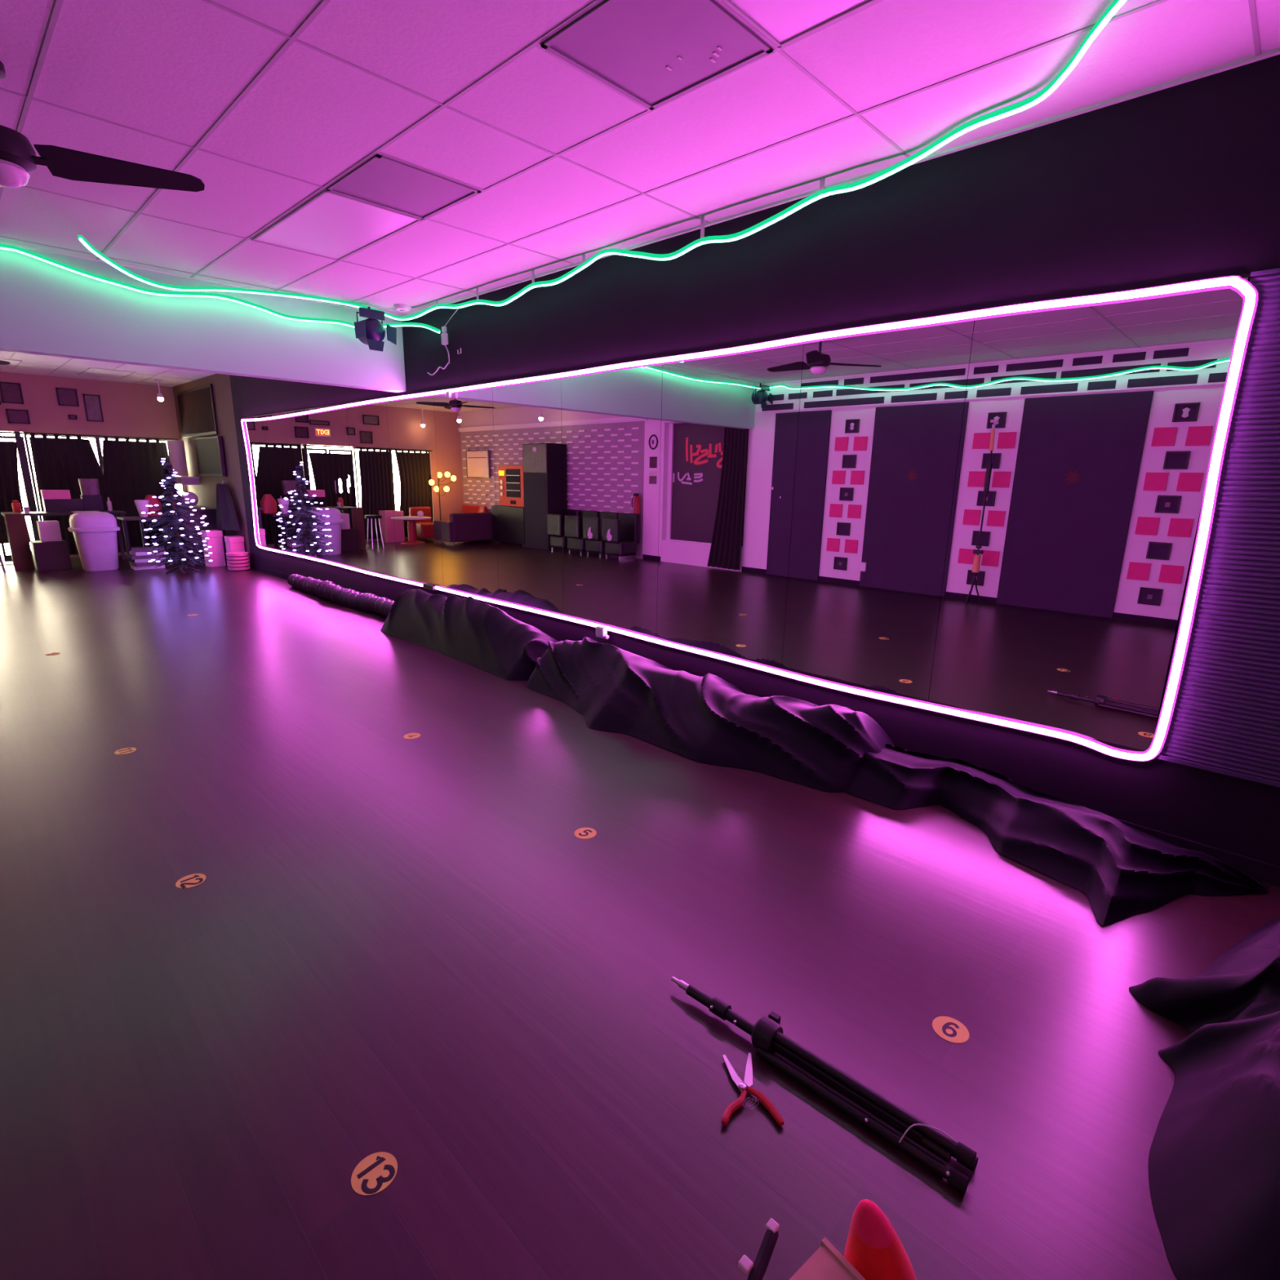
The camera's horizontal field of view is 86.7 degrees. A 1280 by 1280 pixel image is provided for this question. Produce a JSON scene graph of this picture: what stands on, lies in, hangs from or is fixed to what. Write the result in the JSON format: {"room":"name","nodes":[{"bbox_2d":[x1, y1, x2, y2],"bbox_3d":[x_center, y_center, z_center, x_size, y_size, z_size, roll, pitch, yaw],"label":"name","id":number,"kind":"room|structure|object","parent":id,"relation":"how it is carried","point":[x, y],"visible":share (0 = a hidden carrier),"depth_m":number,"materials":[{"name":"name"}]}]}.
{"room":"dance studio","nodes":[
{"label":"dance studio","id":0,"kind":"room"},
{"bbox_2d":[0,371,186,557],"bbox_3d":[-10.817,-2.717,10.685,0.120,3.008,6.440,14,18,42],"label":"wall","id":1,"kind":"structure","parent":0,"point":[128,409],"depth_m":11.76,"materials":[{"name":"paint"}]},
{"bbox_2d":[0,382,24,404],"bbox_3d":[-10.155,-3.990,10.956,0.025,0.320,0.260,14,18,42],"label":"wall picture","id":2,"kind":"object","parent":1,"relation":"attached to","point":[11,393],"visible":1,"depth_m":10.96,"materials":[{"name":"black paper"}]},
{"bbox_2d":[5,408,31,424],"bbox_3d":[-10.140,-3.645,11.061,0.025,0.220,0.270,14,18,42],"label":"wall picture","id":3,"kind":"object","parent":1,"relation":"attached to","point":[14,415],"visible":1,"depth_m":11.06,"materials":[{"name":"black paper"}]},
{"bbox_2d":[8,410,28,422],"bbox_3d":[-10.144,-3.646,11.065,0.012,0.180,0.230,14,18,42],"label":"print","id":4,"kind":"object","parent":3,"relation":"attached to","point":[14,416],"depth_m":11.06},
{"bbox_2d":[0,435,39,561],"bbox_3d":[-10.535,-2.283,11.015,0.132,2.020,1.080,14,18,42],"label":"door","id":5,"kind":"structure","parent":1,"relation":"in","point":[6,557],"depth_m":11.27,"materials":[{"name":"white glass"}]},
{"bbox_2d":[0,440,31,543],"bbox_3d":[-10.394,-2.393,11.033,0.050,1.630,0.629,14,18,42],"label":"window curtain","id":6,"kind":"object","parent":5,"relation":"attached to","point":[10,491],"visible":0.67,"depth_m":11.08,"materials":[{"name":"black fabric"}]},
{"bbox_2d":[13,433,39,540],"bbox_3d":[-10.248,-2.400,11.374,0.120,2.090,0.070,14,18,42],"label":"door","id":7,"kind":"structure","parent":1,"relation":"in","point":[18,438],"depth_m":11.29,"materials":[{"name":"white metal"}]},
{"bbox_2d":[22,431,102,520],"bbox_3d":[-9.847,-2.553,11.741,0.070,1.950,0.960,14,18,42],"label":"window","id":8,"kind":"structure","parent":1,"relation":"in","point":[24,435],"depth_m":11.40,"materials":[{"name":"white glass"}]},
{"bbox_2d":[55,387,79,406],"bbox_3d":[-9.665,-4.100,11.451,0.025,0.280,0.270,14,18,42],"label":"wall picture","id":9,"kind":"object","parent":1,"relation":"attached to","point":[65,397],"visible":1,"depth_m":11.45,"materials":[{"name":"black paper"}]},
{"bbox_2d":[57,389,77,404],"bbox_3d":[-9.669,-4.101,11.455,0.012,0.240,0.230,14,18,42],"label":"print","id":10,"kind":"object","parent":9,"relation":"attached to","point":[65,397],"depth_m":11.45},
{"bbox_2d":[68,414,77,419],"bbox_3d":[-9.652,-3.793,11.543,0.025,0.070,0.110,14,18,42],"label":"wall picture","id":11,"kind":"object","parent":1,"relation":"attached to","point":[70,416],"visible":1,"depth_m":11.54,"materials":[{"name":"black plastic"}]},
{"bbox_2d":[0,431,177,440],"bbox_3d":[-10.355,-3.318,10.806,0.028,0.028,5.100,14,18,42],"label":"curtain rod","id":12,"kind":"object","parent":1,"relation":"attached to","point":[1,432],"visible":1,"depth_m":11.63,"materials":[{"name":"black metal"}]},
{"bbox_2d":[29,434,107,555],"bbox_3d":[-9.746,-2.478,11.672,0.048,2.000,0.940,14,18,42],"label":"window curtain","id":13,"kind":"object","parent":12,"relation":"hanging from","point":[59,464],"visible":0.6,"depth_m":11.54,"materials":[{"name":"black fabric"}]},
{"bbox_2d":[102,437,174,552],"bbox_3d":[-9.048,-2.635,12.377,0.052,2.000,1.111,14,18,42],"label":"window curtain","id":14,"kind":"object","parent":12,"relation":"hanging from","point":[133,470],"visible":0.56,"depth_m":12.24,"materials":[{"name":"black fabric"}]},
{"bbox_2d":[82,394,103,422],"bbox_3d":[-9.441,-4.005,11.714,0.025,0.440,0.230,14,18,42],"label":"wall picture","id":15,"kind":"object","parent":1,"relation":"attached to","point":[92,403],"visible":1,"depth_m":11.71,"materials":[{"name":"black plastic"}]},
{"bbox_2d":[97,435,182,489],"bbox_3d":[-9.096,-2.722,12.499,0.070,1.950,1.200,14,18,42],"label":"window","id":16,"kind":"structure","parent":1,"relation":"in","point":[98,438],"depth_m":11.96,"materials":[{"name":"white glass"}]},
{"bbox_2d":[0,247,405,392],"bbox_3d":[-4.472,-2.347,4.611,0.160,0.681,6.020,14,18,42],"label":"wall","id":17,"kind":"structure","parent":0,"point":[46,308],"depth_m":5.34,"materials":[{"name":"grey paint"}]},
{"bbox_2d":[0,555,1279,1279],"bbox_3d":[-4.335,0.363,4.972,18.200,0.100,6.470,14,18,42],"label":"floor","id":18,"kind":"structure","parent":0,"point":[411,950],"depth_m":2.11,"materials":[{"name":"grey wood"}]},
{"bbox_2d":[0,553,5,572],"bbox_3d":[-9.626,-1.340,10.025,0.340,0.681,0.340,14,18,42],"label":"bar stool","id":19,"kind":"object","parent":18,"relation":"on","point":[1,558],"visible":1,"depth_m":10.08,"materials":[{"name":"silver metal"}]},
{"bbox_2d":[0,561,13,565],"bbox_3d":[-10.283,-1.238,10.983,0.440,0.012,0.760,14,18,42],"label":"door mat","id":20,"kind":"object","parent":18,"relation":"on","point":[5,563],"visible":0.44,"depth_m":10.94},
{"bbox_2d":[4,513,35,571],"bbox_3d":[-9.345,-1.469,10.217,0.040,0.850,0.220,9,16,31],"label":"board","id":21,"kind":"object","parent":18,"relation":"on","point":[15,523],"visible":1,"depth_m":10.20,"materials":[{"name":"brown wood"}]},
{"bbox_2d":[30,539,71,571],"bbox_3d":[-9.083,-1.308,10.464,0.400,0.430,0.400,14,18,42],"label":"crate","id":22,"kind":"object","parent":18,"relation":"on","point":[47,555],"visible":0.98,"depth_m":10.33,"materials":[{"name":"brown wood"}]},
{"bbox_2d":[36,520,62,542],"bbox_3d":[-9.056,-1.672,10.398,0.240,0.300,0.240,14,18,42],"label":"carton","id":23,"kind":"object","parent":22,"relation":"on","point":[48,531],"visible":1,"depth_m":10.32,"materials":[{"name":"cardboard"}]},
{"bbox_2d":[0,510,132,565],"bbox_3d":[-9.253,-1.653,11.011,0.640,0.840,1.500,14,18,42],"label":"table","id":24,"kind":"object","parent":18,"relation":"on","point":[116,513],"visible":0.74,"depth_m":11.23,"materials":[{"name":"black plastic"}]},
{"bbox_2d":[11,500,22,512],"bbox_3d":[-9.691,-2.074,10.538,0.098,0.180,0.100,14,18,42],"label":"jar","id":25,"kind":"object","parent":24,"relation":"on","point":[16,508],"visible":1,"depth_m":10.51,"materials":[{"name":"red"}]},
{"bbox_2d":[22,506,30,512],"bbox_3d":[-9.500,-2.016,10.505,0.074,0.090,0.076,14,18,42],"label":"cup","id":26,"kind":"object","parent":24,"relation":"on","point":[26,509],"visible":1,"depth_m":10.48,"materials":[{"name":"ceramic"}]},
{"bbox_2d":[41,498,84,511],"bbox_3d":[-9.316,-2.178,10.956,0.240,0.200,0.480,14,18,42],"label":"box","id":27,"kind":"object","parent":24,"relation":"on","point":[49,504],"visible":0.93,"depth_m":10.86,"materials":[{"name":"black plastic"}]},
{"bbox_2d":[40,489,71,499],"bbox_3d":[-9.362,-2.333,10.867,0.200,0.140,0.340,14,18,42],"label":"pack","id":28,"kind":"object","parent":27,"relation":"on","point":[46,494],"visible":1,"depth_m":10.79},
{"bbox_2d":[80,494,104,511],"bbox_3d":[-9.087,-2.273,11.250,0.200,0.255,0.260,14,18,42],"label":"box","id":29,"kind":"object","parent":24,"relation":"on","point":[91,503],"visible":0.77,"depth_m":11.18,"materials":[{"name":"cardboard"}]},
{"bbox_2d":[78,478,100,495],"bbox_3d":[-9.083,-2.526,11.190,0.180,0.260,0.260,14,18,42],"label":"paper bag","id":30,"kind":"object","parent":29,"relation":"on","point":[88,486],"visible":1,"depth_m":11.12,"materials":[{"name":"paper"}]},
{"bbox_2d":[106,497,112,511],"bbox_3d":[-8.870,-2.271,11.334,0.062,0.220,0.064,14,18,42],"label":"bottle","id":31,"kind":"object","parent":24,"relation":"on","point":[108,502],"visible":1,"depth_m":11.32,"materials":[{"name":"white plastic"}]},
{"bbox_2d":[67,511,119,571],"bbox_3d":[-8.395,-1.530,10.473,0.530,0.880,0.610,14,18,42],"label":"dustbin","id":32,"kind":"object","parent":18,"relation":"on","point":[95,533],"visible":1,"depth_m":10.32,"materials":[{"name":"grey plastic"}]},
{"bbox_2d":[114,747,136,754],"bbox_3d":[-2.875,0.620,3.789,0.098,0.002,0.098,14,18,42],"label":"floor sticker","id":33,"kind":"object","parent":18,"relation":"on","point":[126,750],"visible":1,"depth_m":3.79,"materials":[{"name":"orange"}]},
{"bbox_2d":[116,515,165,546],"bbox_3d":[-8.088,-1.615,11.076,0.560,0.775,0.560,14,18,42],"label":"side table","id":34,"kind":"object","parent":18,"relation":"on","point":[131,517],"visible":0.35,"depth_m":10.98,"materials":[{"name":"brown wood"}]},
{"bbox_2d":[133,499,149,517],"bbox_3d":[-7.993,-2.114,10.900,0.197,0.270,0.200,14,18,42],"label":"paper cone","id":35,"kind":"object","parent":34,"relation":"on","point":[140,504],"visible":1,"depth_m":10.85,"materials":[{"name":"paper"}]},
{"bbox_2d":[144,494,162,515],"bbox_3d":[-8.047,-2.219,11.186,0.180,0.340,0.260,14,18,42],"label":"bag","id":36,"kind":"object","parent":34,"relation":"on","point":[153,501],"visible":0.66,"depth_m":11.13,"materials":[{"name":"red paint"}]},
{"bbox_2d":[130,564,164,569],"bbox_3d":[-7.833,-1.171,10.794,0.280,0.052,0.400,14,18,42],"label":"magazine stack","id":37,"kind":"object","parent":18,"relation":"on","point":[163,566],"visible":0.64,"depth_m":10.68,"materials":[{"name":"white paper"}]},
{"bbox_2d":[128,561,167,566],"bbox_3d":[-7.809,-1.223,10.774,0.280,0.052,0.420,10,16,33],"label":"magazine stack","id":38,"kind":"object","parent":37,"relation":"on","point":[131,563],"visible":0.57,"depth_m":10.63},
{"bbox_2d":[134,556,165,563],"bbox_3d":[-7.774,-1.278,10.770,0.400,0.052,0.280,-8,16,-34],"label":"magazine stack","id":39,"kind":"object","parent":38,"relation":"on","point":[145,560],"visible":0.57,"depth_m":10.63,"materials":[{"name":"white paper"}]},
{"bbox_2d":[126,554,163,559],"bbox_3d":[-7.836,-1.330,10.748,0.280,0.052,0.420,12,17,39],"label":"magazine stack","id":40,"kind":"object","parent":39,"relation":"on","point":[129,556],"visible":0.79,"depth_m":10.63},
{"bbox_2d":[128,550,165,555],"bbox_3d":[-7.801,-1.385,10.744,0.280,0.052,0.400,11,17,36],"label":"magazine stack","id":41,"kind":"object","parent":40,"relation":"on","point":[135,553],"visible":0.57,"depth_m":10.60,"materials":[{"name":"white paper"}]},
{"bbox_2d":[131,546,164,552],"bbox_3d":[-7.780,-1.437,10.726,0.420,0.052,0.280,-8,16,-34],"label":"magazine stack","id":42,"kind":"object","parent":41,"relation":"on","point":[133,548],"visible":0.93,"depth_m":10.62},
{"bbox_2d":[143,462,211,574],"bbox_3d":[-6.961,-1.817,10.143,0.830,1.640,0.809,6,14,21],"label":"tree","id":43,"kind":"object","parent":18,"relation":"on","point":[168,468],"visible":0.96,"depth_m":10.09,"materials":[{"name":"black plastic"}]},
{"bbox_2d":[146,491,195,506],"label":"string lights","id":44,"kind":"object","parent":43,"relation":"attached to","point":[184,494],"depth_m":9.97,"materials":[{"name":"white plastic"}]},
{"bbox_2d":[167,515,212,561],"label":"string lights","id":45,"kind":"object","parent":43,"relation":"attached to","point":[197,515],"depth_m":10.26,"materials":[{"name":"white plastic"}]},
{"bbox_2d":[175,873,205,888],"bbox_3d":[-1.723,0.924,2.602,0.098,0.002,0.098,14,18,42],"label":"floor sticker","id":46,"kind":"object","parent":18,"relation":"on","point":[192,880],"visible":1,"depth_m":2.60,"materials":[{"name":"orange"}]},
{"bbox_2d":[160,505,226,564],"bbox_3d":[-7.864,-1.870,11.888,1.560,0.900,0.630,14,18,42],"label":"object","id":47,"kind":"structure","parent":18,"relation":"on","point":[211,513],"depth_m":11.37,"materials":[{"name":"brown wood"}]},
{"bbox_2d":[161,505,216,511],"bbox_3d":[-7.857,-2.288,11.788,1.560,0.040,0.630,14,18,42],"label":"countertop","id":48,"kind":"structure","parent":47,"relation":"on","point":[206,508],"depth_m":11.37,"materials":[{"name":"brown wood"}]},
{"bbox_2d":[180,491,198,506],"bbox_3d":[-7.808,-2.439,11.756,0.260,0.260,0.260,14,18,42],"label":"globe","id":49,"kind":"object","parent":47,"relation":"on","point":[190,495],"visible":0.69,"depth_m":11.69,"materials":[{"name":"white glass"}]},
{"bbox_2d":[200,529,226,567],"bbox_3d":[-6.964,-1.495,11.073,0.252,0.580,0.232,11,17,37],"label":"gift box","id":50,"kind":"object","parent":18,"relation":"on","point":[215,540],"visible":0.88,"depth_m":11.00,"materials":[{"name":"cardboard"}]},
{"bbox_2d":[227,565,250,570],"bbox_3d":[-6.369,-1.141,10.776,0.320,0.050,0.320,14,18,42],"label":"tray","id":51,"kind":"object","parent":18,"relation":"on","point":[242,568],"visible":0.86,"depth_m":10.69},
{"bbox_2d":[226,562,249,567],"bbox_3d":[-6.368,-1.194,10.763,0.320,0.050,0.320,14,18,42],"label":"tray","id":52,"kind":"object","parent":51,"relation":"on","point":[233,565],"visible":0.88,"depth_m":10.66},
{"bbox_2d":[226,558,249,563],"bbox_3d":[-6.367,-1.248,10.750,0.320,0.050,0.320,14,18,42],"label":"tray","id":53,"kind":"object","parent":52,"relation":"on","point":[247,560],"visible":0.84,"depth_m":10.66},
{"bbox_2d":[226,555,248,559],"bbox_3d":[-6.366,-1.301,10.738,0.320,0.050,0.320,14,18,42],"label":"tray","id":54,"kind":"object","parent":53,"relation":"on","point":[242,557],"visible":0.85,"depth_m":10.65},
{"bbox_2d":[225,551,248,556],"bbox_3d":[-6.365,-1.355,10.725,0.320,0.050,0.320,14,18,42],"label":"tray","id":55,"kind":"object","parent":54,"relation":"on","point":[230,553],"visible":1,"depth_m":10.65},
{"bbox_2d":[224,535,244,552],"bbox_3d":[-6.553,-1.428,10.995,0.272,0.500,0.212,14,18,42],"label":"gift box","id":56,"kind":"object","parent":55,"relation":"on","point":[233,543],"visible":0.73,"depth_m":10.88,"materials":[{"name":"cardboard"}]},
{"bbox_2d":[287,573,394,617],"bbox_3d":[-3.652,-0.552,8.250,3.062,0.259,0.280,14,18,42],"label":"roll","id":57,"kind":"object","parent":18,"relation":"on","point":[326,589],"visible":0.92,"depth_m":8.01,"materials":[{"name":"black fabric"}]},
{"bbox_2d":[351,1151,397,1195],"bbox_3d":[-0.598,1.201,1.528,0.098,0.002,0.098,14,18,42],"label":"floor sticker","id":58,"kind":"object","parent":18,"relation":"on","point":[376,1171],"visible":1,"depth_m":1.53,"materials":[{"name":"orange"}]},
{"bbox_2d":[403,733,420,738],"bbox_3d":[-1.371,0.577,4.078,0.098,0.002,0.098,14,18,42],"label":"floor sticker","id":59,"kind":"object","parent":18,"relation":"on","point":[411,735],"visible":1,"depth_m":4.08,"materials":[{"name":"orange"}]},
{"bbox_2d":[380,589,558,679],"bbox_3d":[-1.634,-0.173,6.121,2.650,0.489,0.574,14,18,42],"label":"drape","id":60,"kind":"object","parent":18,"relation":"on","point":[481,635],"visible":0.95,"depth_m":5.76,"materials":[{"name":"fabric"}]},
{"bbox_2d":[573,827,596,839],"bbox_3d":[-0.242,0.854,3.000,0.098,0.002,0.098,14,18,42],"label":"floor sticker","id":61,"kind":"object","parent":18,"relation":"on","point":[582,833],"visible":1,"depth_m":3.00,"materials":[{"name":"orange"}]},
{"bbox_2d":[525,635,894,791],"bbox_3d":[0.156,0.346,4.304,2.850,0.388,0.799,14,18,42],"label":"drape","id":62,"kind":"object","parent":18,"relation":"on","point":[707,718],"visible":0.97,"depth_m":3.94,"materials":[{"name":"fabric"}]},
{"bbox_2d":[720,1052,784,1125],"bbox_3d":[0.273,1.150,1.746,0.154,0.022,0.207,1,13,-1],"label":"pruning snips","id":63,"kind":"object","parent":18,"relation":"on","point":[737,1104],"visible":1,"depth_m":1.71,"materials":[{"name":"metal"}]},
{"bbox_2d":[737,1217,779,1279],"bbox_3d":[0.203,1.192,1.240,0.045,0.154,0.172,9,16,32],"label":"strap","id":64,"kind":"object","parent":18,"relation":"on","point":[756,1270],"visible":1,"depth_m":1.23,"materials":[{"name":"black plastic"}]},
{"bbox_2d":[671,976,977,1193],"bbox_3d":[0.430,1.106,1.812,0.873,0.083,0.119,13,18,40],"label":"tripod","id":65,"kind":"object","parent":18,"relation":"on","point":[767,1037],"visible":1,"depth_m":1.69,"materials":[{"name":"black metal"}]},
{"bbox_2d":[789,1236,865,1279],"bbox_3d":[0.304,1.204,0.917,0.315,0.312,0.400,-9,17,-37],"label":"cardboard box","id":66,"kind":"object","parent":18,"relation":"on","point":[827,1263],"visible":1,"depth_m":1.09,"materials":[{"name":"cardboard"}]},
{"bbox_2d":[844,1199,916,1279],"bbox_3d":[0.419,1.109,1.142,0.152,0.395,0.151,14,18,42],"label":"felt hat","id":67,"kind":"object","parent":18,"relation":"on","point":[873,1247],"visible":0.98,"depth_m":1.09,"materials":[{"name":"fabric"}]},
{"bbox_2d":[932,1016,968,1043],"bbox_3d":[0.896,1.124,1.957,0.098,0.002,0.098,14,18,42],"label":"floor sticker","id":68,"kind":"object","parent":18,"relation":"on","point":[950,1029],"visible":1,"depth_m":1.96,"materials":[{"name":"orange"}]},
{"bbox_2d":[845,743,1268,925],"bbox_3d":[1.590,0.783,2.992,1.770,0.197,0.784,14,18,42],"label":"drape","id":69,"kind":"object","parent":18,"relation":"on","point":[1123,870],"visible":0.91,"depth_m":2.81,"materials":[{"name":"fabric"}]},
{"bbox_2d":[1128,915,1279,1279],"bbox_3d":[2.043,0.943,1.548,2.137,0.577,1.462,-11,18,-40],"label":"cloth","id":70,"kind":"object","parent":18,"relation":"on","point":[1214,1157],"visible":1,"depth_m":1.51,"materials":[{"name":"fabric"}]},
{"bbox_2d":[0,0,1279,386],"bbox_3d":[-4.283,-2.659,4.247,18.200,0.100,6.470,14,18,42],"label":"ceiling","id":71,"kind":"structure","parent":0,"point":[170,69],"depth_m":2.83,"materials":[{"name":"white tile"}]},
{"bbox_2d":[0,360,9,364],"bbox_3d":[-7.645,-3.178,7.283,0.993,0.418,0.993,-3,14,-18],"label":"ceiling fan","id":72,"kind":"object","parent":71,"relation":"hanging from","point":[2,362],"visible":1,"depth_m":7.85,"materials":[{"name":"black plastic"}]},
{"bbox_2d":[0,358,22,368],"bbox_3d":[-9.412,-4.033,9.855,1.150,0.010,0.565,14,18,42],"label":"ceiling light panel","id":73,"kind":"object","parent":71,"relation":"attached to","point":[13,364],"visible":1,"depth_m":9.95,"materials":[{"name":"paint"}]},
{"bbox_2d":[0,61,204,191],"bbox_3d":[-2.522,-1.987,2.683,1.101,0.418,1.186,14,18,42],"label":"ceiling fan","id":74,"kind":"object","parent":71,"relation":"hanging from","point":[18,157],"visible":1,"depth_m":2.67,"materials":[{"name":"black plastic"}]},
{"bbox_2d":[77,367,135,378],"bbox_3d":[-8.489,-4.240,10.787,1.150,0.010,0.565,14,18,42],"label":"ceiling light panel","id":75,"kind":"object","parent":71,"relation":"attached to","point":[91,371],"visible":1,"depth_m":10.76,"materials":[{"name":"paint"}]},
{"bbox_2d":[154,379,163,401],"bbox_3d":[-8.170,-4.239,11.529,0.098,0.353,0.100,14,18,42],"label":"light","id":76,"kind":"object","parent":71,"relation":"attached to","point":[160,397],"visible":1,"depth_m":11.52,"materials":[{"name":"white paint"}]},
{"bbox_2d":[0,243,440,333],"bbox_3d":[-3.374,-2.718,5.359,3.437,0.223,0.587,-8,16,-33],"label":"light strip","id":77,"kind":"object","parent":71,"relation":"attached to","point":[4,246],"visible":0.88,"depth_m":5.29,"materials":[{"name":"plastic"}]},
{"bbox_2d":[251,189,422,261],"bbox_3d":[-1.915,-2.555,4.229,1.190,0.010,0.565,14,18,42],"label":"ceiling light panel","id":78,"kind":"object","parent":71,"relation":"attached to","point":[331,225],"visible":1,"depth_m":4.17,"materials":[{"name":"paint"}]},
{"bbox_2d":[353,306,396,351],"bbox_3d":[-2.434,-2.810,6.130,0.210,0.375,0.390,14,18,42],"label":"stage light","id":79,"kind":"object","parent":71,"relation":"hanging from","point":[371,331],"visible":1,"depth_m":6.08,"materials":[{"name":"black metal"}]},
{"bbox_2d":[393,303,411,311],"bbox_3d":[-2.149,-3.000,6.141,0.150,0.048,0.150,14,18,42],"label":"smoke detector","id":80,"kind":"object","parent":71,"relation":"attached to","point":[399,307],"visible":1,"depth_m":6.10,"materials":[{"name":"white paint"}]},
{"bbox_2d":[326,153,480,219],"bbox_3d":[-1.261,-2.398,3.616,0.600,0.010,0.570,14,18,42],"label":"ceiling vent","id":81,"kind":"object","parent":71,"relation":"in","point":[382,181],"visible":1,"depth_m":3.60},
{"bbox_2d":[531,269,534,285],"bbox_3d":[-0.789,-2.674,5.008,0.024,0.108,0.024,14,18,42],"label":"hanger","id":82,"kind":"object","parent":71,"relation":"hanging from","point":[533,270],"visible":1,"depth_m":5.00,"materials":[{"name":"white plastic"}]},
{"bbox_2d":[77,0,1126,320],"bbox_3d":[-0.940,-2.250,3.457,6.210,0.219,2.570,14,18,42],"label":"light strip","id":83,"kind":"object","parent":71,"relation":"attached to","point":[1015,108],"visible":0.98,"depth_m":3.65,"materials":[{"name":"plastic"}]},
{"bbox_2d":[0,0,1261,385],"bbox_3d":[-4.225,-2.620,4.305,17.980,0.008,6.020,14,18,42],"label":"ceiling grid","id":84,"kind":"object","parent":71,"relation":"attached to","point":[58,4],"depth_m":2.84,"materials":[{"name":"paint"}]},
{"bbox_2d":[540,0,773,110],"bbox_3d":[0.060,-2.078,2.379,0.585,0.010,0.570,14,18,42],"label":"ceiling vent","id":85,"kind":"object","parent":71,"relation":"in","point":[655,53],"visible":1,"depth_m":2.37,"materials":[{"name":"white metal"}]},
{"bbox_2d":[699,215,705,241],"bbox_3d":[0.363,-2.383,3.932,0.024,0.133,0.024,14,18,42],"label":"hanger","id":86,"kind":"object","parent":71,"relation":"hanging from","point":[703,218],"visible":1,"depth_m":3.93,"materials":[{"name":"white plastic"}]},
{"bbox_2d":[721,0,879,48],"bbox_3d":[0.717,-1.918,1.764,1.190,0.010,0.565,14,18,42],"label":"ceiling light panel","id":87,"kind":"object","parent":71,"relation":"attached to","point":[783,22],"visible":1,"depth_m":2.19,"materials":[{"name":"paint"}]},
{"bbox_2d":[819,177,825,194],"bbox_3d":[0.915,-2.279,3.408,0.024,0.073,0.024,14,18,42],"label":"hanger","id":88,"kind":"object","parent":71,"relation":"hanging from","point":[822,180],"visible":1,"depth_m":3.40,"materials":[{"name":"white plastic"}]},
{"bbox_2d":[172,54,1279,866],"bbox_3d":[-2.123,-1.639,6.817,18.200,3.008,0.120,14,18,42],"label":"wall","id":89,"kind":"structure","parent":0,"point":[1180,183],"depth_m":3.24,"materials":[{"name":"grey paint"}]},
{"bbox_2d":[173,475,199,484],"bbox_3d":[-8.325,-2.907,12.361,0.920,0.140,0.320,14,18,42],"label":"corner shelf","id":90,"kind":"object","parent":89,"relation":"attached to","point":[180,480],"visible":0.7,"depth_m":12.10,"materials":[{"name":"white wood"}]},
{"bbox_2d":[166,440,188,475],"bbox_3d":[-8.425,-3.309,12.358,0.260,0.620,0.260,14,18,42],"label":"banner","id":91,"kind":"object","parent":90,"relation":"on","point":[176,451],"visible":0.89,"depth_m":12.27,"materials":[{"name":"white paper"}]},
{"bbox_2d":[176,383,217,437],"bbox_3d":[-7.624,-3.906,11.648,2.100,0.780,0.034,14,18,42],"label":"television","id":92,"kind":"object","parent":89,"relation":"attached to","point":[196,406],"visible":1,"depth_m":11.52,"materials":[{"name":"black plastic"}]},
{"bbox_2d":[194,435,226,475],"bbox_3d":[-7.222,-3.084,11.399,1.360,0.630,0.081,14,18,42],"label":"television","id":93,"kind":"object","parent":89,"relation":"attached to","point":[209,450],"visible":1,"depth_m":11.26,"materials":[{"name":"black plastic"}]},
{"bbox_2d":[216,480,240,530],"bbox_3d":[-6.775,-2.195,11.036,1.040,0.771,0.212,14,18,42],"label":"coat","id":94,"kind":"object","parent":89,"relation":"hanging from","point":[226,515],"visible":1,"depth_m":10.90,"materials":[{"name":"black fabric"}]},
{"bbox_2d":[426,308,458,375],"bbox_3d":[-1.782,-2.690,6.109,0.643,0.532,0.059,14,18,42],"label":"plug adapter","id":95,"kind":"object","parent":89,"relation":"attached to","point":[444,335],"visible":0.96,"depth_m":6.04,"materials":[{"name":"white plastic"}]},
{"bbox_2d":[0,47,1279,316],"bbox_3d":[-1.086,-1.855,1.367,9.246,0.012,6.020,14,18,42],"label":"trim","id":96,"kind":"structure","parent":89,"relation":"attached to","point":[1274,52],"depth_m":3.15,"materials":[{"name":"white paint"}]},
{"bbox_2d":[242,273,1250,751],"bbox_3d":[-1.856,-1.403,6.509,11.340,1.891,0.014,14,18,42],"label":"wall mirror","id":97,"kind":"object","parent":89,"relation":"attached to","point":[790,508],"visible":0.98,"depth_m":3.68,"materials":[{"name":"clear glass"}]},
{"bbox_2d":[241,275,1257,761],"bbox_3d":[-1.868,-1.363,6.478,11.381,1.978,0.077,14,18,42],"label":"light strip","id":98,"kind":"object","parent":89,"relation":"attached to","point":[1242,286],"visible":1,"depth_m":3.08,"materials":[{"name":"white plastic"}]},
{"bbox_2d":[225,557,1279,887],"bbox_3d":[-2.187,-0.204,7.105,17.980,0.080,0.012,14,18,42],"label":"baseboard","id":99,"kind":"structure","parent":89,"relation":"attached to","point":[1267,873],"depth_m":2.80,"materials":[{"name":"grey paint"}]},
{"bbox_2d":[1154,267,1279,787],"bbox_3d":[2.893,-0.254,2.054,1.895,1.890,0.023,14,18,42],"label":"wall panel","id":100,"kind":"object","parent":89,"relation":"attached to","point":[1225,719],"visible":0.98,"depth_m":2.62,"materials":[{"name":"plastic"}]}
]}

